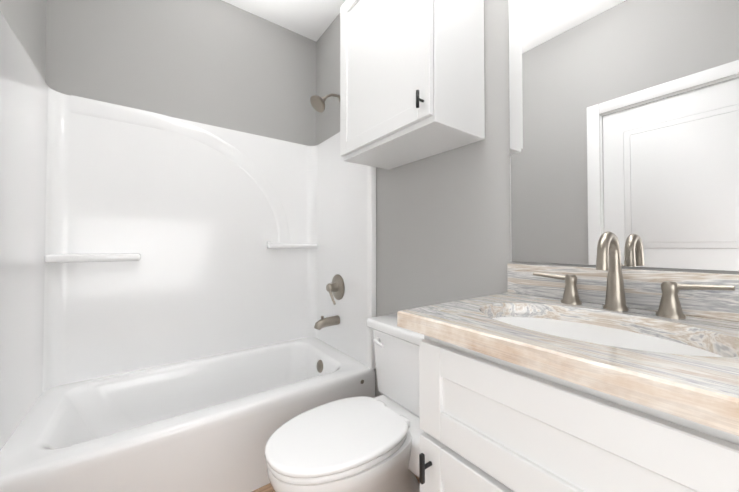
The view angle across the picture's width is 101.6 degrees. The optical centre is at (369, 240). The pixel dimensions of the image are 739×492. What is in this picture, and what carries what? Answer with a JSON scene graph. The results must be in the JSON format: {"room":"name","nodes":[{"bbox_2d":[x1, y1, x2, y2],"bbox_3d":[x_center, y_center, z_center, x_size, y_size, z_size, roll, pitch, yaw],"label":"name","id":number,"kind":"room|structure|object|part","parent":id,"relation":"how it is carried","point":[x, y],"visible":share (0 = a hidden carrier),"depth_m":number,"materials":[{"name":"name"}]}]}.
{"room":"bathroom","nodes":[
{"label":"bathroom","id":0,"kind":"room"},
{"bbox_2d":[0,0,46,80],"bbox_3d":[-0.853,-0.278,0.328,0.120,2.755,2.900,1,-1,-36],"label":"wall","id":1,"kind":"structure","parent":0,"point":[26,20],"depth_m":1.35,"materials":[{"name":"grey paint"}]},
{"bbox_2d":[45,0,315,145],"bbox_3d":[-1.082,-0.249,2.031,1.760,2.755,0.120,1,-1,-36],"label":"wall","id":2,"kind":"structure","parent":0,"point":[221,64],"depth_m":1.92,"materials":[{"name":"grey paint"}]},
{"bbox_2d":[222,0,345,40],"bbox_3d":[-0.191,-1.677,0.836,1.760,0.060,3.140,1,-1,-36],"label":"ceiling","id":3,"kind":"structure","parent":0,"point":[313,20],"depth_m":2.15,"materials":[{"name":"white paint"}]},
{"bbox_2d":[252,474,419,491],"bbox_3d":[-0.191,1.137,0.789,1.760,0.060,3.140,1,-1,-36],"label":"floor","id":4,"kind":"structure","parent":0,"point":[267,488],"depth_m":1.36,"materials":[{"name":"brown wood"}]},
{"bbox_2d":[0,11,375,491],"bbox_3d":[-0.806,0.038,1.651,1.514,2.167,0.804,1,-1,-36],"label":"bathtub","id":5,"kind":"object","parent":4,"relation":"on","point":[187,306],"visible":0.9,"depth_m":1.69,"materials":[{"name":"white plastic"}]},
{"bbox_2d":[265,313,423,491],"bbox_3d":[-0.010,0.742,1.163,0.765,0.744,0.484,1,-1,-36],"label":"toilet","id":6,"kind":"object","parent":4,"relation":"on","point":[360,444],"visible":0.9,"depth_m":1.07,"materials":[{"name":"white ceramic"}]},
{"bbox_3d":[-0.108,0.698,1.092,0.521,0.044,0.370,1,-1,-36],"label":"seat","id":7,"kind":"part","parent":6,"relation":"part of","materials":[{"name":"white plastic"}]},
{"bbox_3d":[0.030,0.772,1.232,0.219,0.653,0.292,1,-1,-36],"label":"lever","id":8,"kind":"part","parent":6,"relation":"part of","materials":[{"name":"white plastic"}]},
{"bbox_2d":[397,232,738,491],"bbox_3d":[0.528,0.539,0.628,0.555,1.131,0.785,1,-1,-36],"label":"bathroom vanity","id":9,"kind":"object","parent":4,"relation":"on","point":[607,373],"visible":1,"depth_m":0.59,"materials":[{"name":"white painted wood"},{"name":"marble"},{"name":"black metal"}]},
{"bbox_3d":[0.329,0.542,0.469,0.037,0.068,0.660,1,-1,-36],"label":"handle","id":10,"kind":"part","parent":9,"relation":"part of","materials":[{"name":"black metal"}]},
{"bbox_2d":[533,232,735,318],"bbox_3d":[0.567,0.178,0.740,0.277,0.404,0.412,1,-1,-36],"label":"faucet","id":11,"kind":"object","parent":9,"relation":"on","point":[570,306],"depth_m":0.79,"materials":[{"name":"silver metal"}]},
{"bbox_2d":[316,0,738,396],"bbox_3d":[0.506,-0.263,1.248,0.120,2.755,3.020,1,-1,-36],"label":"wall","id":12,"kind":"structure","parent":0,"point":[443,227],"depth_m":1.35,"materials":[{"name":"grey paint"}]},
{"bbox_2d":[340,0,484,169],"bbox_3d":[0.143,-0.793,1.350,0.350,0.780,0.600,1,-1,-36],"label":"upper cabinet","id":13,"kind":"object","parent":12,"relation":"attached to","point":[411,80],"visible":1,"depth_m":1.18,"materials":[{"name":"white wood"}]},
{"bbox_3d":[0.174,-0.484,1.035,0.034,0.060,0.009,1,-1,-36],"label":"handle","id":14,"kind":"part","parent":13,"relation":"part of","materials":[{"name":"black metal"}]},
{"bbox_2d":[509,0,738,270],"bbox_3d":[0.752,-0.536,0.806,0.006,1.213,0.780,1,-1,-36],"label":"mirror","id":15,"kind":"object","parent":12,"relation":"attached to","point":[624,121],"visible":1,"depth_m":0.84,"materials":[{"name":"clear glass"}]}
]}

